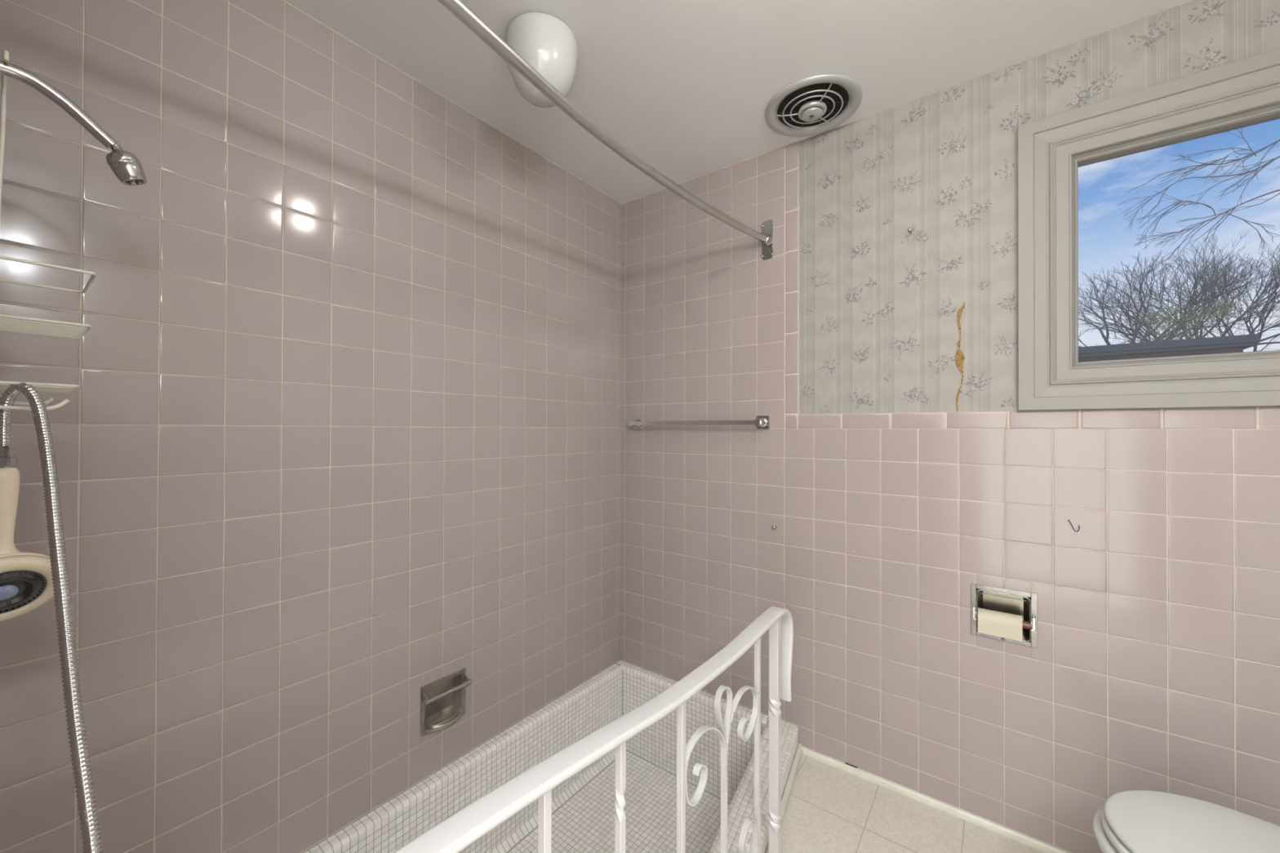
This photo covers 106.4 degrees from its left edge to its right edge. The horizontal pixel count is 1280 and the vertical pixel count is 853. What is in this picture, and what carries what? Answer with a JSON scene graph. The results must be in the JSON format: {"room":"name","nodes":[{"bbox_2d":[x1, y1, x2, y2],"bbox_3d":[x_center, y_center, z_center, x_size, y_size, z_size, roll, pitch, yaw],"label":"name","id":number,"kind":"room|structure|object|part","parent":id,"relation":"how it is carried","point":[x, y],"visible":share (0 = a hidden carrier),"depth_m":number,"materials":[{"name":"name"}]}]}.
{"room":"bathroom","nodes":[
{"label":"bathroom","id":0,"kind":"room"},
{"bbox_2d":[0,0,622,852],"bbox_3d":[-0.906,0.201,1.267,0.108,2.736,2.600,0,0,37],"label":"wall","id":1,"kind":"structure","parent":0,"point":[338,439],"depth_m":1.19,"materials":[{"name":"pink tile"}]},
{"bbox_2d":[419,667,472,737],"bbox_3d":[-0.634,0.885,1.545,0.080,0.156,0.158,0,0,37],"label":"soap dish","id":2,"kind":"object","parent":1,"relation":"attached to","point":[443,700],"visible":1,"depth_m":1.56,"materials":[{"name":"metal"}]},
{"bbox_3d":[-0.660,0.838,1.476,0.038,0.030,0.004,0,0,37],"label":"arm","id":3,"kind":"part","parent":2,"relation":"part of","materials":[{"name":"metal"}]},
{"bbox_2d":[425,707,462,733],"bbox_3d":[-0.620,0.950,1.534,0.043,0.027,0.125,0,0,37],"label":"soap tray","id":4,"kind":"object","parent":2,"relation":"on","point":[445,721],"depth_m":1.53,"materials":[{"name":"metal"}]},
{"bbox_3d":[-0.575,0.839,1.590,0.038,0.030,0.004,0,0,37],"label":"arm","id":5,"kind":"part","parent":2,"relation":"part of","materials":[{"name":"metal"}]},
{"bbox_2d":[284,0,1192,204],"bbox_3d":[0.087,-1.119,0.559,2.550,0.100,2.840,0,0,37],"label":"ceiling","id":6,"kind":"structure","parent":0,"point":[687,87],"depth_m":1.37,"materials":[{"name":"paint"}]},
{"bbox_2d":[505,11,577,107],"bbox_3d":[-0.269,-0.981,1.320,0.195,0.168,0.195,0,0,37],"label":"ceiling light","id":7,"kind":"object","parent":6,"relation":"attached to","point":[547,43],"visible":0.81,"depth_m":1.25,"materials":[{"name":"white glass"}]},
{"bbox_2d":[764,73,862,137],"bbox_3d":[0.571,-1.046,1.588,0.303,0.038,0.303,0,0,37],"label":"exhaust fan","id":8,"kind":"object","parent":6,"relation":"attached to","point":[815,104],"visible":1,"depth_m":1.56,"materials":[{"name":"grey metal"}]},
{"bbox_2d":[776,83,843,128],"bbox_3d":[0.570,-1.052,1.599,0.204,0.016,0.206,0,0,37],"label":"grille","id":9,"kind":"object","parent":8,"relation":"attached to","point":[826,100],"depth_m":1.57,"materials":[{"name":"grey metal"}]},
{"bbox_3d":[0.571,-1.058,1.588,0.201,0.004,0.210,0,0,35],"label":"fan blade","id":10,"kind":"part","parent":8,"relation":"part of","materials":[{"name":"metal"}]},
{"bbox_2d":[781,754,1044,852],"bbox_3d":[0.038,1.205,0.489,2.550,0.050,2.700,0,0,37],"label":"floor","id":11,"kind":"structure","parent":0,"point":[830,809],"depth_m":1.43,"materials":[{"name":"tile"}]},
{"bbox_2d":[304,660,799,852],"bbox_3d":[-0.194,1.168,1.183,1.136,0.611,1.871,0,0,37],"label":"bathtub","id":12,"kind":"object","parent":11,"relation":"on","point":[583,812],"visible":0.68,"depth_m":1.79,"materials":[{"name":"grey tile"}]},
{"bbox_2d":[765,742,802,852],"bbox_3d":[0.153,1.170,0.930,0.014,0.027,1.869,0,0,28],"label":"baseboard","id":13,"kind":"structure","parent":12,"relation":"attached to","point":[784,802],"depth_m":1.57,"materials":[{"name":"white paint"}]},
{"bbox_2d":[394,606,793,852],"bbox_3d":[0.028,0.802,0.818,0.043,0.757,1.249,0,0,37],"label":"railing","id":14,"kind":"object","parent":11,"relation":"on","point":[455,833],"visible":1,"depth_m":0.88,"materials":[{"name":"white metal"}]},
{"bbox_3d":[0.178,0.821,1.018,0.012,0.230,0.004,0,0,37],"label":"scroll stem","id":15,"kind":"part","parent":14,"relation":"part of","materials":[{"name":"white metal"}]},
{"bbox_3d":[0.180,0.821,1.021,0.012,0.260,0.004,0,0,37],"label":"scroll stem","id":16,"kind":"part","parent":14,"relation":"part of","materials":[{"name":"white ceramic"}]},
{"bbox_3d":[0.352,0.838,1.250,0.033,0.694,0.033,0,0,37],"label":"post","id":17,"kind":"part","parent":14,"relation":"part of","materials":[{"name":"white metal"}]},
{"bbox_2d":[1092,790,1279,852],"bbox_3d":[1.233,0.817,0.762,0.750,0.736,0.490,0,0,37],"label":"toilet","id":18,"kind":"object","parent":11,"relation":"on","point":[1130,821],"visible":1,"depth_m":0.94,"materials":[{"name":"white ceramic"}]},
{"bbox_3d":[1.135,1.004,0.834,0.505,0.362,0.373,0,0,37],"label":"bowl","id":19,"kind":"part","parent":18,"relation":"part of","materials":[{"name":"grey ceramic"}]},
{"bbox_3d":[1.121,0.812,0.846,0.444,0.021,0.352,0,0,37],"label":"seat","id":20,"kind":"part","parent":18,"relation":"part of","materials":[{"name":"grey plastic"}]},
{"bbox_2d":[620,0,1279,852],"bbox_3d":[0.888,0.209,1.625,2.550,2.736,0.137,0,0,37],"label":"wall","id":21,"kind":"structure","parent":0,"point":[890,486],"depth_m":1.50,"materials":[{"name":"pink tile"}]},
{"bbox_2d":[437,0,773,260],"bbox_3d":[-0.092,-0.725,1.127,0.121,0.150,1.849,0,0,37],"label":"shower curtain rod","id":22,"kind":"object","parent":21,"relation":"attached to","point":[458,8],"visible":1,"depth_m":1.13,"materials":[{"name":"metal"}]},
{"bbox_2d":[627,415,769,429],"bbox_3d":[0.217,-0.015,2.007,0.657,0.053,0.061,0,0,37],"label":"towel bar","id":23,"kind":"object","parent":21,"relation":"attached to","point":[762,422],"visible":1,"depth_m":1.93,"materials":[{"name":"silver metal"}]},
{"bbox_2d":[801,745,1071,852],"bbox_3d":[1.181,1.177,1.305,1.500,0.022,0.014,0,0,37],"label":"baseboard","id":24,"kind":"structure","parent":21,"relation":"attached to","point":[1037,844],"depth_m":1.49,"materials":[{"name":"white paint"}]},
{"bbox_2d":[970,582,1037,648],"bbox_3d":[1.079,0.552,1.424,0.156,0.154,0.068,0,0,37],"label":"toilet paper holder","id":25,"kind":"object","parent":21,"relation":"attached to","point":[988,597],"visible":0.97,"depth_m":1.43,"materials":[{"name":"silver metal"}]},
{"bbox_2d":[977,608,1022,641],"bbox_3d":[1.060,0.579,1.411,0.104,0.064,0.055,0,0,37],"label":"toilet paper roll","id":26,"kind":"object","parent":25,"relation":"in","point":[998,624],"visible":1,"depth_m":1.39,"materials":[{"name":"beige paper"}]},
{"bbox_2d":[1067,519,1079,532],"bbox_3d":[1.184,0.271,1.309,0.007,0.030,0.027,0,0,-20],"label":"wall hook","id":27,"kind":"object","parent":21,"relation":"attached to","point":[1068,519],"visible":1,"depth_m":1.31,"materials":[{"name":"silver metal"}]},
{"bbox_2d":[1017,48,1279,410],"bbox_3d":[1.427,-0.456,1.164,0.802,0.820,0.070,0,0,37],"label":"window","id":28,"kind":"structure","parent":21,"relation":"in","point":[1244,92],"depth_m":1.28,"materials":[{"name":"white paint"}]},
{"bbox_3d":[1.420,-0.456,1.154,0.632,0.650,0.022,0,0,37],"label":"frame","id":29,"kind":"part","parent":28,"relation":"part of","materials":[{"name":"white paint"}]},
{"bbox_3d":[1.436,-0.456,1.175,0.551,0.569,0.036,0,0,37],"label":"sash","id":30,"kind":"part","parent":28,"relation":"part of","materials":[{"name":"white paint"}]},
{"bbox_3d":[-0.781,0.221,0.414,1.130,2.586,0.105,0,0,37],"label":"wall","id":31,"kind":"structure","parent":0,"visible":0},
{"bbox_2d":[0,382,103,852],"bbox_3d":[-0.728,0.376,0.595,0.400,0.870,0.118,0,0,14],"label":"shower","id":32,"kind":"object","parent":31,"relation":"attached to","point":[28,580],"visible":1,"depth_m":0.61,"materials":[{"name":"silver metal"}]},
{"bbox_3d":[-0.835,0.114,0.628,0.039,0.122,0.039,0,0,37],"label":"handle","id":33,"kind":"part","parent":32,"relation":"part of","materials":[{"name":"beige plastic"}]},
{"bbox_2d":[0,59,147,185],"bbox_3d":[-0.870,-0.447,0.688,0.060,0.122,0.229,0,0,37],"label":"shower","id":34,"kind":"object","parent":31,"relation":"attached to","point":[126,166],"visible":1,"depth_m":0.73,"materials":[{"name":"silver metal"}]},
{"bbox_2d":[0,49,96,410],"bbox_3d":[-0.884,-0.272,0.685,0.189,0.500,0.128,0,0,37],"label":"shower caddy","id":35,"kind":"object","parent":34,"relation":"hanging from","point":[6,325],"visible":0.94,"depth_m":0.68,"materials":[{"name":"white metal"}]},
{"bbox_2d":[0,381,79,392],"bbox_3d":[-0.890,-0.057,0.680,0.161,0.005,0.113,0,0,37],"label":"shelf","id":36,"kind":"object","parent":35,"relation":"attached to","point":[41,387],"depth_m":0.67,"materials":[{"name":"white metal"}]},
{"bbox_2d":[0,314,91,338],"bbox_3d":[-0.876,-0.142,0.676,0.158,0.005,0.124,0,0,37],"label":"shelf","id":37,"kind":"object","parent":35,"relation":"attached to","point":[6,325],"depth_m":0.68,"materials":[{"name":"white metal"}]},
{"bbox_3d":[-0.874,-0.217,0.678,0.166,0.004,0.128,0,0,37],"label":"shelf rail","id":38,"kind":"part","parent":35,"relation":"part of","materials":[{"name":"white metal"}]},
{"bbox_3d":[-0.880,-0.471,0.676,0.018,0.075,0.195,0,0,37],"label":"shower arm","id":39,"kind":"part","parent":34,"relation":"part of","materials":[{"name":"silver metal"}]},
{"label":"outside","id":40,"kind":"structure","parent":0,"visible":0},
{"bbox_3d":[26.157,3.701,20.638,60.000,0.200,59.100,0,0,37],"label":"lawn","id":41,"kind":"structure","parent":40,"visible":0},
{"bbox_2d":[1078,333,1259,362],"bbox_3d":[6.252,1.148,10.704,8.250,4.662,5.100,0,0,37],"label":"roof","id":42,"kind":"object","parent":41,"relation":"on","point":[1230,344],"visible":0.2,"depth_m":6.72,"materials":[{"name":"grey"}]},
{"bbox_2d":[1078,237,1279,345],"bbox_3d":[15.721,-1.052,15.864,6.847,9.190,4.757,0,0,34],"label":"bare tree","id":43,"kind":"object","parent":41,"relation":"on","point":[1207,287],"visible":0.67,"depth_m":14.81,"materials":[{"name":"grey plant"}]},
{"bbox_2d":[1078,230,1279,346],"bbox_3d":[21.256,-1.682,18.885,10.671,10.522,6.059,0,0,29],"label":"bare tree","id":44,"kind":"object","parent":41,"relation":"on","point":[1276,286],"visible":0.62,"depth_m":18.15,"materials":[{"name":"grey plant"}]},
{"bbox_2d":[1109,282,1268,343],"bbox_3d":[13.644,0.065,12.018,2.647,6.891,2.030,0,0,37],"label":"leafy tree","id":45,"kind":"object","parent":41,"relation":"on","point":[1222,308],"visible":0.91,"depth_m":11.91,"materials":[{"name":"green plant"}]},
{"bbox_2d":[1114,245,1279,351],"bbox_3d":[31.764,-2.811,24.201,10.790,12.910,10.571,0,0,18],"label":"bare tree","id":46,"kind":"object","parent":41,"relation":"on","point":[1246,321],"visible":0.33,"depth_m":24.19,"materials":[{"name":"grey plant"}]},
{"bbox_2d":[1117,128,1279,262],"bbox_3d":[11.586,-1.127,8.627,4.333,9.229,1.218,0,0,37],"label":"bare tree","id":47,"kind":"object","parent":41,"relation":"on","point":[1253,153],"visible":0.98,"depth_m":9.12,"materials":[{"name":"grey plant"}]}
]}

